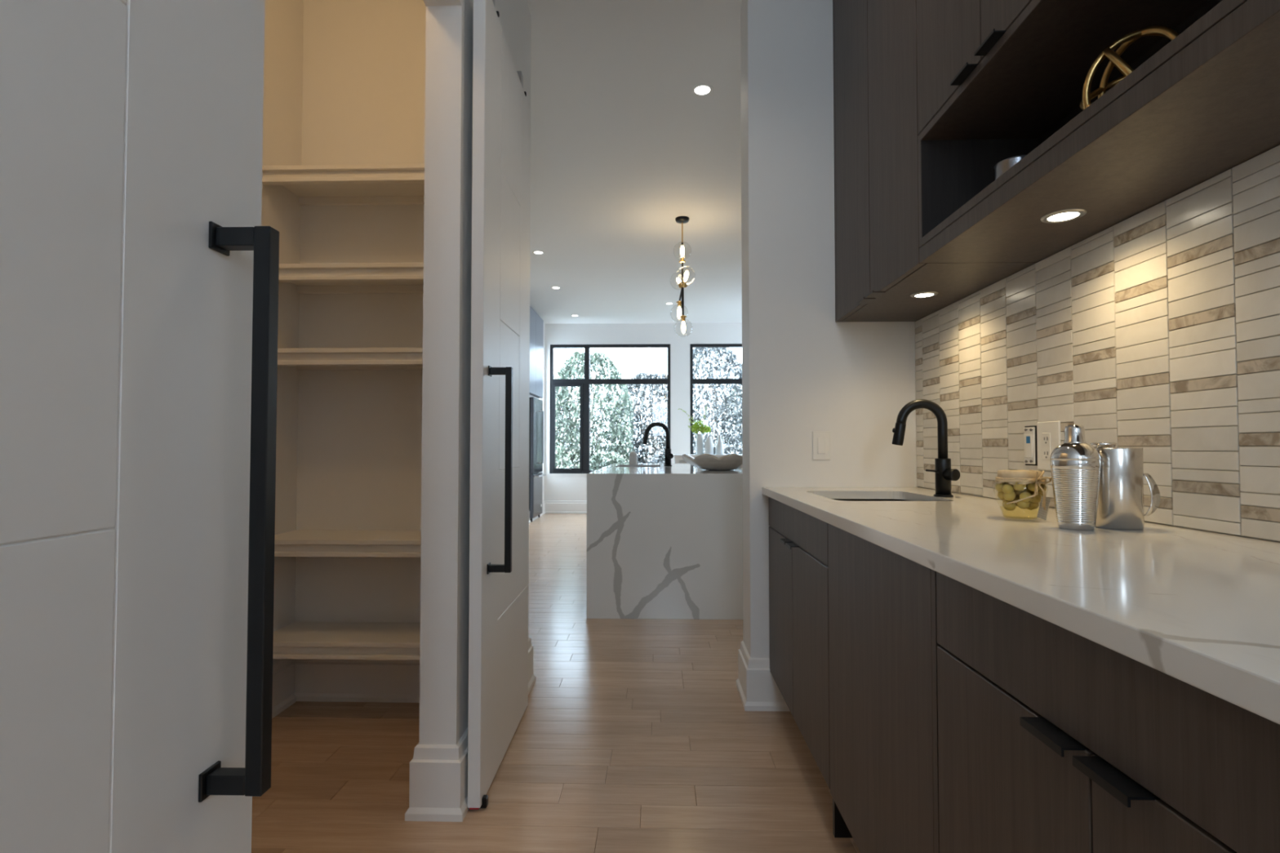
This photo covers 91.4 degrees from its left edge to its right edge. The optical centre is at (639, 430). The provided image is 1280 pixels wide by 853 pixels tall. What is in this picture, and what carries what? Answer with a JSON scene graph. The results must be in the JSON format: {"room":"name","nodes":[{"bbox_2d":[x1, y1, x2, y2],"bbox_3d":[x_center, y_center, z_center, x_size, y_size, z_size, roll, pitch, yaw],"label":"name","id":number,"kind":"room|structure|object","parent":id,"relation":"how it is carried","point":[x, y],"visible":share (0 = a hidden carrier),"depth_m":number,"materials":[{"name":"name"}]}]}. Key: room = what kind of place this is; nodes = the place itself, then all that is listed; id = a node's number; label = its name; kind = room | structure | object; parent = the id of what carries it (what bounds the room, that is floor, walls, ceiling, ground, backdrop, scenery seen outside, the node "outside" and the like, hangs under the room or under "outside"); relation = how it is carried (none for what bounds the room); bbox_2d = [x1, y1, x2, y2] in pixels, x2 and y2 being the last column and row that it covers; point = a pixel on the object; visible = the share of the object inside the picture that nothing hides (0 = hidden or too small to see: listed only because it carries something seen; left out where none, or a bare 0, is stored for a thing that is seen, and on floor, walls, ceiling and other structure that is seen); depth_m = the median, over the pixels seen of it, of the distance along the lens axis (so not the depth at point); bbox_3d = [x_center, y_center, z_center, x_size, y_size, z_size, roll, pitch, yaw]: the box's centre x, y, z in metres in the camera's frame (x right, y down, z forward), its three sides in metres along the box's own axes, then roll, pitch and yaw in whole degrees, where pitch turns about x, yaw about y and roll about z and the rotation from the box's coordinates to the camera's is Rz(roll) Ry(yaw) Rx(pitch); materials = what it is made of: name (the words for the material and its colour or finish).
{"room":"butler's pantry","nodes":[
{"label":"butler's pantry","id":0,"kind":"room"},
{"bbox_2d":[261,0,303,662],"bbox_3d":[-1.628,-0.471,0.093,0.140,3.108,5.273,0,-2,2],"label":"wall","id":1,"kind":"structure","parent":0,"point":[283,19],"depth_m":2.63,"materials":[{"name":"paint"}]},
{"bbox_2d":[271,659,296,718],"bbox_3d":[-1.515,1.008,1.135,0.029,0.206,3.040,0,-2,2],"label":"baseboard","id":2,"kind":"structure","parent":1,"relation":"attached to","point":[283,670],"depth_m":2.57,"materials":[{"name":"paint"}]},
{"bbox_2d":[294,0,426,622],"bbox_3d":[-1.270,-0.399,2.821,1.290,3.108,0.202,0,-2,2],"label":"wall","id":3,"kind":"structure","parent":0,"point":[359,437],"depth_m":2.72,"materials":[{"name":"paint"}]},
{"bbox_2d":[262,163,424,205],"bbox_3d":[-1.062,-1.009,2.589,0.860,0.066,0.282,0,-2,2],"label":"shelf","id":4,"kind":"object","parent":3,"relation":"attached to","point":[356,184],"visible":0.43,"depth_m":2.47,"materials":[{"name":"paint"}]},
{"bbox_2d":[272,622,420,660],"bbox_3d":[-1.062,0.852,2.540,0.860,0.066,0.282,0,-2,2],"label":"shelf","id":5,"kind":"object","parent":3,"relation":"attached to","point":[356,641],"visible":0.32,"depth_m":2.43,"materials":[{"name":"paint"}]},
{"bbox_2d":[274,529,421,557],"bbox_3d":[-1.062,0.459,2.550,0.860,0.066,0.282,0,-2,2],"label":"shelf","id":6,"kind":"object","parent":3,"relation":"attached to","point":[298,543],"visible":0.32,"depth_m":2.43,"materials":[{"name":"paint"}]},
{"bbox_2d":[277,347,422,369],"bbox_3d":[-1.062,-0.286,2.570,0.860,0.066,0.282,0,-2,2],"label":"shelf","id":7,"kind":"object","parent":3,"relation":"attached to","point":[306,358],"visible":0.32,"depth_m":2.44,"materials":[{"name":"paint"}]},
{"bbox_2d":[278,262,423,293],"bbox_3d":[-1.062,-0.619,2.579,0.860,0.066,0.282,0,-2,2],"label":"shelf","id":8,"kind":"object","parent":3,"relation":"attached to","point":[335,277],"visible":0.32,"depth_m":2.46,"materials":[{"name":"paint"}]},
{"bbox_2d":[293,637,535,822],"bbox_3d":[-1.137,1.040,2.365,1.279,0.206,1.088,0,-2,2],"label":"baseboard","id":9,"kind":"structure","parent":3,"relation":"attached to","point":[314,680],"depth_m":2.65,"materials":[{"name":"paint"}]},
{"bbox_2d":[418,0,531,744],"bbox_3d":[-0.641,-0.469,0.167,0.110,3.108,5.475,0,-2,2],"label":"wall","id":10,"kind":"structure","parent":0,"point":[449,28],"depth_m":1.88,"materials":[{"name":"paint"}]},
{"bbox_2d":[0,0,279,852],"bbox_3d":[-0.486,-0.200,0.441,0.106,2.585,0.745,0,-2,1],"label":"sliding door","id":11,"kind":"structure","parent":10,"relation":"in","point":[140,267],"depth_m":0.61,"materials":[{"name":"paint"}]},
{"bbox_2d":[467,0,530,809],"bbox_3d":[-0.452,-0.152,2.254,0.110,2.585,0.745,0,-2,1],"label":"sliding door","id":12,"kind":"structure","parent":10,"relation":"in","point":[500,380],"depth_m":2.05,"materials":[{"name":"paint"}]},
{"bbox_2d":[529,323,544,501],"bbox_3d":[-1.739,-0.301,6.592,0.150,3.108,7.315,0,-2,2],"label":"wall","id":13,"kind":"structure","parent":0,"point":[543,398],"depth_m":10.20,"materials":[{"name":"paint"}]},
{"bbox_2d":[529,306,543,398],"bbox_3d":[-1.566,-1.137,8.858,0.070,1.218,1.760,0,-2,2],"label":"upper cabinet","id":14,"kind":"object","parent":13,"relation":"attached to","point":[536,322],"visible":0.51,"depth_m":9.20,"materials":[{"name":"grey paint"}]},
{"bbox_2d":[528,500,545,523],"bbox_3d":[-1.650,1.150,6.551,0.029,0.206,7.255,0,-2,2],"label":"baseboard","id":15,"kind":"structure","parent":13,"relation":"attached to","point":[543,502],"depth_m":9.95,"materials":[{"name":"paint"}]},
{"bbox_2d":[251,513,860,852],"bbox_3d":[0.751,1.240,3.745,5.700,0.120,13.390,0,-2,2],"label":"floor","id":16,"kind":"structure","parent":0,"point":[632,735],"depth_m":2.16,"materials":[{"name":"brown wood"}]},
{"bbox_2d":[528,396,546,522],"bbox_3d":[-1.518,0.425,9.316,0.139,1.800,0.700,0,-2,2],"label":"refrigerator","id":17,"kind":"object","parent":16,"relation":"on","point":[535,412],"visible":0.9,"depth_m":9.13,"materials":[{"name":"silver metal"}]},
{"bbox_2d":[586,463,742,619],"bbox_3d":[0.228,0.761,5.181,1.064,0.912,2.493,0,-2,2],"label":"kitchen island","id":18,"kind":"object","parent":16,"relation":"on","point":[664,542],"visible":0.84,"depth_m":3.94,"materials":[{"name":"stone"}]},
{"bbox_2d":[629,451,637,464],"bbox_3d":[-0.067,0.269,6.249,0.084,0.127,0.084,0,-2,2],"label":"soap bottle","id":19,"kind":"object","parent":18,"relation":"on","point":[633,455],"visible":0.98,"depth_m":6.21,"materials":[{"name":"grey ceramic"}]},
{"bbox_2d":[642,422,673,466],"bbox_3d":[0.159,0.119,5.581,0.276,0.393,0.103,0,-2,2],"label":"faucet","id":20,"kind":"object","parent":18,"relation":"on","point":[668,455],"visible":1,"depth_m":5.58,"materials":[{"name":"black metal"}]},
{"bbox_2d":[681,453,742,470],"bbox_3d":[0.584,0.231,4.601,0.552,0.116,0.552,0,-2,2],"label":"bowl","id":21,"kind":"object","parent":18,"relation":"on","point":[704,461],"visible":0.84,"depth_m":4.42,"materials":[{"name":"ceramic"}]},
{"bbox_2d":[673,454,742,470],"bbox_3d":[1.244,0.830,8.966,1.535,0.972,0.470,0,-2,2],"label":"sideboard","id":22,"kind":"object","parent":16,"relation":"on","point":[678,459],"visible":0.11,"depth_m":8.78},
{"bbox_2d":[695,433,703,454],"bbox_3d":[0.856,0.194,8.958,0.112,0.300,0.112,0,-2,2],"label":"vase","id":23,"kind":"object","parent":22,"relation":"on","point":[700,440],"visible":0.87,"depth_m":8.91,"materials":[{"name":"white ceramic"}]},
{"bbox_2d":[678,405,711,433],"bbox_3d":[0.782,-0.029,8.969,0.481,0.696,0.175,0,-2,2],"label":"bouquet","id":24,"kind":"object","parent":23,"relation":"in","point":[700,427],"visible":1,"depth_m":8.94,"materials":[{"name":"green plant"}]},
{"bbox_2d":[704,435,713,454],"bbox_3d":[0.984,0.211,8.904,0.128,0.262,0.128,0,-2,2],"label":"vase","id":25,"kind":"object","parent":22,"relation":"on","point":[708,445],"visible":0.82,"depth_m":8.85,"materials":[{"name":"white ceramic"}]},
{"bbox_2d":[715,435,724,454],"bbox_3d":[1.138,0.200,8.921,0.124,0.285,0.124,0,-2,2],"label":"vase","id":26,"kind":"object","parent":22,"relation":"on","point":[719,450],"visible":0.94,"depth_m":8.88,"materials":[{"name":"white ceramic"}]},
{"bbox_2d":[768,497,853,838],"bbox_3d":[0.823,0.695,2.134,0.647,0.884,0.902,0,-2,2],"label":"base cabinet","id":27,"kind":"object","parent":16,"relation":"on","point":[799,655],"visible":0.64,"depth_m":1.99,"materials":[{"name":"brown wood"}]},
{"bbox_2d":[761,486,1279,724],"bbox_3d":[0.802,0.219,1.438,0.649,0.030,2.328,0,-2,2],"label":"countertop","id":28,"kind":"structure","parent":27,"relation":"on","point":[1200,609],"depth_m":0.83,"materials":[{"name":"stone"}]},
{"bbox_2d":[831,498,909,501],"bbox_3d":[0.799,0.347,2.139,0.392,0.187,0.471,0,-2,2],"label":"bar sink","id":29,"kind":"object","parent":28,"relation":"in","point":[844,500],"visible":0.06,"depth_m":2.37,"materials":[{"name":"metal"}]},
{"bbox_2d":[892,399,959,497],"bbox_3d":[0.955,0.057,2.096,0.204,0.328,0.086,0,-2,6],"label":"faucet","id":30,"kind":"object","parent":28,"relation":"on","point":[944,474],"visible":1,"depth_m":2.09,"materials":[{"name":"black metal"}]},
{"bbox_2d":[992,469,1051,519],"bbox_3d":[0.877,0.145,1.434,0.109,0.116,0.124,0,-2,2],"label":"jar","id":31,"kind":"object","parent":28,"relation":"on","point":[1011,477],"visible":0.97,"depth_m":1.40,"materials":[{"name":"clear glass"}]},
{"bbox_2d":[995,482,1006,492],"bbox_3d":[0.839,0.131,1.450,0.026,0.023,0.023,-1,-2,18],"label":"olive","id":32,"kind":"object","parent":31,"relation":"in","point":[998,486],"visible":0.66,"depth_m":1.44,"materials":[{"name":"green food"}]},
{"bbox_2d":[997,492,1004,500],"bbox_3d":[0.846,0.149,1.455,0.024,0.025,0.025,-1,-2,31],"label":"olive","id":33,"kind":"object","parent":31,"relation":"in","point":[1000,495],"visible":0.52,"depth_m":1.45,"materials":[{"name":"green food"}]},
{"bbox_2d":[1001,484,1013,493],"bbox_3d":[0.841,0.133,1.427,0.023,0.024,0.026,-1,-2,39],"label":"olive","id":34,"kind":"object","parent":31,"relation":"in","point":[1006,488],"visible":1,"depth_m":1.42,"materials":[{"name":"green food"}]},
{"bbox_2d":[1003,492,1015,501],"bbox_3d":[0.845,0.148,1.429,0.024,0.025,0.023,1,-2,-26],"label":"olive","id":35,"kind":"object","parent":31,"relation":"in","point":[1011,496],"visible":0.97,"depth_m":1.42,"materials":[{"name":"green food"}]},
{"bbox_2d":[1003,500,1016,511],"bbox_3d":[0.851,0.172,1.439,0.024,0.024,0.025,1,-2,-37],"label":"olive","id":36,"kind":"object","parent":31,"relation":"in","point":[1010,507],"visible":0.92,"depth_m":1.43,"materials":[{"name":"green food"}]},
{"bbox_2d":[1013,496,1019,506],"bbox_3d":[0.886,0.165,1.466,0.024,0.024,0.025,0,-2,10],"label":"olive","id":37,"kind":"object","parent":31,"relation":"in","point":[1017,498],"visible":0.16,"depth_m":1.46,"materials":[{"name":"green food"}]},
{"bbox_2d":[1012,484,1022,494],"bbox_3d":[0.867,0.136,1.440,0.026,0.024,0.024,1,-2,-24],"label":"olive","id":38,"kind":"object","parent":31,"relation":"in","point":[1016,492],"visible":0.37,"depth_m":1.43,"materials":[{"name":"green food"}]},
{"bbox_2d":[1013,481,1026,491],"bbox_3d":[0.856,0.125,1.409,0.025,0.024,0.024,0,-2,7],"label":"olive","id":39,"kind":"object","parent":31,"relation":"in","point":[1019,487],"visible":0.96,"depth_m":1.40,"materials":[{"name":"green food"}]},
{"bbox_2d":[1016,498,1030,509],"bbox_3d":[0.869,0.165,1.417,0.026,0.024,0.023,-1,-2,42],"label":"olive","id":40,"kind":"object","parent":31,"relation":"in","point":[1021,504],"visible":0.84,"depth_m":1.41,"materials":[{"name":"green food"}]},
{"bbox_2d":[1018,491,1032,502],"bbox_3d":[0.870,0.149,1.408,0.024,0.024,0.025,1,-2,-44],"label":"olive","id":41,"kind":"object","parent":31,"relation":"in","point":[1024,494],"visible":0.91,"depth_m":1.40,"materials":[{"name":"green food"}]},
{"bbox_2d":[1028,501,1038,509],"bbox_3d":[0.893,0.167,1.420,0.023,0.024,0.026,-1,-2,32],"label":"olive","id":42,"kind":"object","parent":31,"relation":"in","point":[1033,505],"visible":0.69,"depth_m":1.41,"materials":[{"name":"green food"}]},
{"bbox_2d":[1026,482,1039,491],"bbox_3d":[0.884,0.125,1.404,0.024,0.024,0.026,0,-2,18],"label":"olive","id":43,"kind":"object","parent":31,"relation":"in","point":[1030,486],"visible":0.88,"depth_m":1.40,"materials":[{"name":"green food"}]},
{"bbox_2d":[1031,493,1041,503],"bbox_3d":[0.893,0.152,1.411,0.023,0.024,0.026,0,-2,-17],"label":"olive","id":44,"kind":"object","parent":31,"relation":"in","point":[1037,499],"visible":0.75,"depth_m":1.40,"materials":[{"name":"green food"}]},
{"bbox_2d":[1035,483,1046,493],"bbox_3d":[0.908,0.130,1.419,0.023,0.025,0.026,1,-2,-45],"label":"olive","id":45,"kind":"object","parent":31,"relation":"in","point":[1043,486],"visible":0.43,"depth_m":1.41,"materials":[{"name":"green food"}]},
{"bbox_2d":[1049,424,1101,529],"bbox_3d":[0.890,0.093,1.277,0.086,0.212,0.086,0,-2,2],"label":"cocktail shaker","id":46,"kind":"object","parent":28,"relation":"on","point":[1075,464],"visible":1,"depth_m":1.25,"materials":[{"name":"metal"}]},
{"bbox_2d":[1095,448,1160,529],"bbox_3d":[0.989,0.118,1.291,0.093,0.164,0.104,1,-2,-26],"label":"pitcher","id":47,"kind":"object","parent":28,"relation":"on","point":[1121,493],"visible":0.77,"depth_m":1.26,"materials":[{"name":"metal"}]},
{"bbox_2d":[1089,442,1116,448],"bbox_3d":[0.966,0.109,1.301,0.045,0.168,0.045,0,-2,2],"label":"jigger","id":48,"kind":"object","parent":47,"relation":"in","point":[1096,445],"visible":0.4,"depth_m":1.29,"materials":[{"name":"metal"}]},
{"bbox_2d":[827,523,940,852],"bbox_3d":[0.803,0.676,1.353,0.603,0.882,0.655,0,-2,2],"label":"base cabinet","id":49,"kind":"object","parent":16,"relation":"on","point":[884,756],"visible":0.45,"depth_m":1.28,"materials":[{"name":"brown wood"}]},
{"bbox_2d":[936,571,1279,852],"bbox_3d":[0.783,0.656,0.656,0.647,0.884,0.737,0,-2,2],"label":"base cabinet","id":50,"kind":"object","parent":16,"relation":"on","point":[1052,739],"visible":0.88,"depth_m":0.69,"materials":[{"name":"brown wood"}]},
{"bbox_2d":[526,0,742,324],"bbox_3d":[0.751,-2.002,3.830,5.700,0.150,13.390,0,-2,2],"label":"ceiling","id":51,"kind":"structure","parent":0,"point":[623,147],"depth_m":4.37,"materials":[{"name":"paint"}]},
{"bbox_2d":[532,250,544,253],"bbox_3d":[-1.057,-1.854,6.502,0.122,0.006,0.122,0,-2,2],"label":"recessed light","id":52,"kind":"object","parent":51,"relation":"in","point":[533,251],"visible":1,"depth_m":6.49,"materials":[{"name":"white plastic"}]},
{"bbox_2d":[551,286,560,288],"bbox_3d":[-1.069,-1.817,7.942,0.122,0.006,0.122,0,-2,2],"label":"recessed light","id":53,"kind":"object","parent":51,"relation":"in","point":[553,287],"visible":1,"depth_m":7.94,"materials":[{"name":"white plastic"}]},
{"bbox_2d":[670,216,693,333],"bbox_3d":[0.367,-1.352,5.538,0.178,1.061,0.425,0,-2,-10],"label":"pendant light","id":54,"kind":"object","parent":51,"relation":"hanging from","point":[680,220],"visible":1,"depth_m":5.52,"materials":[{"name":"glass"}]},
{"bbox_2d":[675,301,681,319],"bbox_3d":[0.353,-1.075,5.571,0.060,0.158,0.060,0,-2,2],"label":"bulb","id":55,"kind":"object","parent":54,"relation":"attached to","point":[679,303],"depth_m":5.56,"materials":[{"name":"white glass"}]},
{"bbox_2d":[675,277,681,288],"bbox_3d":[0.367,-1.338,5.643,0.076,0.121,0.134,0,-2,2],"label":"bulb","id":56,"kind":"object","parent":54,"relation":"attached to","point":[678,280],"depth_m":5.63,"materials":[{"name":"white glass"}]},
{"bbox_2d":[679,245,685,263],"bbox_3d":[0.376,-1.566,5.535,0.060,0.157,0.060,0,-2,2],"label":"bulb","id":57,"kind":"object","parent":54,"relation":"attached to","point":[682,250],"depth_m":5.52,"materials":[{"name":"white glass"}]},
{"bbox_2d":[680,315,686,333],"bbox_3d":[0.379,-0.930,5.480,0.060,0.158,0.060,0,-2,2],"label":"bulb","id":58,"kind":"object","parent":54,"relation":"attached to","point":[683,326],"depth_m":5.46,"materials":[{"name":"white glass"}]},
{"bbox_2d":[680,270,688,287],"bbox_3d":[0.388,-1.315,5.434,0.066,0.126,0.133,0,-2,2],"label":"bulb","id":59,"kind":"object","parent":54,"relation":"attached to","point":[683,284],"depth_m":5.45,"materials":[{"name":"white glass"}]},
{"bbox_2d":[691,83,713,95],"bbox_3d":[0.354,-1.932,3.544,0.122,0.006,0.122,0,-2,2],"label":"recessed light","id":60,"kind":"object","parent":51,"relation":"in","point":[702,89],"visible":1,"depth_m":3.54,"materials":[{"name":"white plastic"}]},
{"bbox_2d":[694,85,710,94],"bbox_3d":[0.354,-1.933,3.544,0.090,0.002,0.090,0,-2,2],"label":"diffuser","id":61,"kind":"object","parent":60,"relation":"attached to","point":[699,90],"depth_m":3.55,"materials":[{"name":"white plastic"}]},
{"bbox_2d":[544,323,742,500],"bbox_3d":[0.925,-0.205,10.253,5.700,3.108,0.150,0,-2,2],"label":"wall","id":62,"kind":"structure","parent":0,"point":[557,487],"depth_m":10.22,"materials":[{"name":"paint"}]},
{"bbox_2d":[544,500,586,513],"bbox_3d":[0.953,1.244,10.124,5.040,0.206,0.029,0,-2,2],"label":"baseboard","id":63,"kind":"structure","parent":62,"relation":"attached to","point":[551,506],"depth_m":10.18,"materials":[{"name":"paint"}]},
{"bbox_2d":[548,343,670,475],"bbox_3d":[-0.490,-0.349,10.258,2.004,2.144,0.124,0,-2,2],"label":"window","id":64,"kind":"structure","parent":62,"relation":"in","point":[584,384],"depth_m":10.25,"materials":[{"name":"black metal"}]},
{"bbox_2d":[689,343,742,454],"bbox_3d":[1.809,-0.350,10.202,2.004,2.144,0.112,0,-2,2],"label":"window","id":65,"kind":"structure","parent":62,"relation":"in","point":[692,381],"depth_m":10.21,"materials":[{"name":"black metal"}]},
{"bbox_2d":[740,0,917,657],"bbox_3d":[1.867,-0.402,2.701,2.811,3.108,0.222,0,-2,2],"label":"wall","id":66,"kind":"structure","parent":0,"point":[805,371],"depth_m":2.63,"materials":[{"name":"paint"}]},
{"bbox_2d":[736,640,790,711],"bbox_3d":[1.853,1.048,2.664,2.840,0.206,0.280,0,-2,2],"label":"baseboard","id":67,"kind":"structure","parent":66,"relation":"attached to","point":[757,689],"depth_m":2.57,"materials":[{"name":"paint"}]},
{"bbox_2d":[812,431,830,460],"bbox_3d":[0.756,0.062,2.603,0.073,0.120,0.011,0,-2,2],"label":"light switch","id":68,"kind":"object","parent":66,"relation":"attached to","point":[820,439],"visible":1,"depth_m":2.60,"materials":[{"name":"white plastic"}]},
{"bbox_3d":[1.152,-0.470,0.106,0.119,3.108,5.450,0,-2,2],"label":"wall","id":69,"kind":"structure","parent":0,"visible":0},
{"bbox_2d":[832,0,1037,321],"bbox_3d":[0.967,-1.187,2.214,0.360,1.446,0.835,0,-2,2],"label":"upper cabinet","id":70,"kind":"object","parent":69,"relation":"attached to","point":[878,268],"visible":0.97,"depth_m":2.13,"materials":[{"name":"brown wood"}]},
{"bbox_2d":[910,291,937,297],"bbox_3d":[0.977,-0.466,2.147,0.088,0.004,0.088,0,-2,2],"label":"puck light","id":71,"kind":"object","parent":70,"relation":"attached to","point":[924,294],"visible":1,"depth_m":2.14,"materials":[{"name":"metal"}]},
{"bbox_2d":[914,293,933,297],"bbox_3d":[0.977,-0.467,2.147,0.062,0.002,0.062,0,-2,-15],"label":"diffuser","id":72,"kind":"object","parent":71,"relation":"attached to","point":[916,295],"depth_m":2.15,"materials":[{"name":"white plastic"}]},
{"bbox_2d":[915,144,1279,542],"bbox_3d":[1.122,-0.141,1.484,0.011,0.690,2.238,0,-2,2],"label":"backsplash","id":73,"kind":"structure","parent":69,"relation":"attached to","point":[1157,331],"depth_m":1.36,"materials":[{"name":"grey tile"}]},
{"bbox_2d":[1023,425,1037,466],"bbox_3d":[1.121,0.043,1.794,0.008,0.114,0.064,0,-2,2],"label":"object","id":74,"kind":"object","parent":73,"relation":"attached to","point":[1030,442],"visible":1,"depth_m":1.79,"materials":[{"name":"white plastic"}]},
{"bbox_2d":[1036,421,1060,470],"bbox_3d":[1.119,0.041,1.713,0.008,0.133,0.098,0,-2,2],"label":"outlet plate","id":75,"kind":"object","parent":73,"relation":"attached to","point":[1048,433],"visible":0.91,"depth_m":1.72,"materials":[{"name":"white plastic"}]},
{"bbox_2d":[1041,432,1050,459],"bbox_3d":[1.117,0.042,1.717,0.002,0.072,0.036,0,-2,2],"label":"receptacle","id":76,"kind":"object","parent":75,"relation":"attached to","point":[1046,437],"depth_m":1.72,"materials":[{"name":"white plastic"}]},
{"bbox_2d":[916,0,1279,262],"bbox_3d":[0.935,-1.217,1.096,0.364,1.443,1.400,0,-2,2],"label":"upper cabinet","id":77,"kind":"object","parent":69,"relation":"attached to","point":[998,80],"visible":1,"depth_m":1.31,"materials":[{"name":"brown wood"}]},
{"bbox_2d":[994,155,1026,179],"bbox_3d":[0.942,-0.611,1.567,0.093,0.121,0.093,0,-2,2],"label":"steel cup","id":78,"kind":"object","parent":77,"relation":"on","point":[1002,166],"visible":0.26,"depth_m":1.54,"materials":[{"name":"silver metal"}]},
{"bbox_2d":[1040,208,1087,222],"bbox_3d":[0.959,-0.485,1.415,0.088,0.004,0.088,0,-2,2],"label":"puck light","id":79,"kind":"object","parent":77,"relation":"attached to","point":[1066,215],"visible":1,"depth_m":1.41,"materials":[{"name":"metal"}]},
{"bbox_2d":[1047,212,1079,221],"bbox_3d":[0.959,-0.486,1.415,0.062,0.002,0.062,0,-2,18],"label":"diffuser","id":80,"kind":"object","parent":79,"relation":"attached to","point":[1053,216],"depth_m":1.42,"materials":[{"name":"white plastic"}]},
{"bbox_2d":[1080,25,1180,110],"bbox_3d":[0.943,-0.654,1.180,0.182,0.185,0.186,0,-2,2],"label":"ring ornament","id":81,"kind":"object","parent":77,"relation":"on","point":[1114,58],"visible":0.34,"depth_m":1.18,"materials":[{"name":"gold metal"}]},
{"label":"outside","id":82,"kind":"structure","parent":0,"visible":0},
{"bbox_3d":[0.677,1.941,25.199,60.000,0.200,29.500,0,-2,2],"label":"ground","id":83,"kind":"structure","parent":82,"visible":0},
{"bbox_2d":[555,444,573,468],"bbox_3d":[-1.933,0.944,13.345,1.170,1.320,0.639,0,-2,2],"label":"shrub","id":84,"kind":"object","parent":83,"relation":"on","point":[559,460],"visible":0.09,"depth_m":13.25,"materials":[{"name":"green plant"}]},
{"bbox_2d":[553,373,579,468],"bbox_3d":[-2.538,0.072,15.575,2.170,3.181,1.114,0,-2,2],"label":"shrub","id":85,"kind":"object","parent":83,"relation":"on","point":[553,373],"visible":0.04,"depth_m":15.34,"materials":[{"name":"green plant"}]},
{"bbox_2d":[553,351,635,469],"bbox_3d":[-1.162,-0.112,14.396,2.168,3.475,1.128,0,-2,2],"label":"tree","id":86,"kind":"object","parent":83,"relation":"on","point":[600,359],"visible":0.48,"depth_m":14.21,"materials":[{"name":"green plant"}]},
{"bbox_2d":[589,449,629,470],"bbox_3d":[-0.692,1.007,13.302,1.167,1.189,0.628,0,-2,2],"label":"shrub","id":87,"kind":"object","parent":83,"relation":"on","point":[598,458],"visible":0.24,"depth_m":13.23,"materials":[{"name":"green plant"}]},
{"bbox_2d":[608,371,667,463],"bbox_3d":[0.258,0.092,15.506,2.161,3.133,1.115,0,-2,2],"label":"shrub","id":88,"kind":"object","parent":83,"relation":"on","point":[644,452],"visible":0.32,"depth_m":15.32,"materials":[{"name":"green plant"}]},
{"bbox_2d":[647,448,664,463],"bbox_3d":[0.653,0.976,13.268,1.255,1.229,0.679,0,-2,2],"label":"shrub","id":89,"kind":"object","parent":83,"relation":"on","point":[655,459],"visible":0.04,"depth_m":13.21,"materials":[{"name":"green plant"}]},
{"bbox_2d":[665,347,742,454],"bbox_3d":[1.635,-0.193,14.316,2.158,3.634,1.126,0,-2,2],"label":"tree","id":90,"kind":"object","parent":83,"relation":"on","point":[715,413],"visible":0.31,"depth_m":14.16,"materials":[{"name":"green plant"}]},
{"bbox_2d":[721,386,742,453],"bbox_3d":[3.067,0.012,15.430,2.163,3.283,1.111,0,-2,2],"label":"shrub","id":91,"kind":"object","parent":83,"relation":"on","point":[735,389],"visible":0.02,"depth_m":15.23,"materials":[{"name":"green plant"}]},
{"bbox_2d":[724,444,742,454],"bbox_3d":[2.038,0.931,13.225,1.353,1.327,0.720,0,-2,2],"label":"shrub","id":92,"kind":"object","parent":83,"relation":"on","point":[727,448],"visible":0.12,"depth_m":13.16,"materials":[{"name":"green plant"}]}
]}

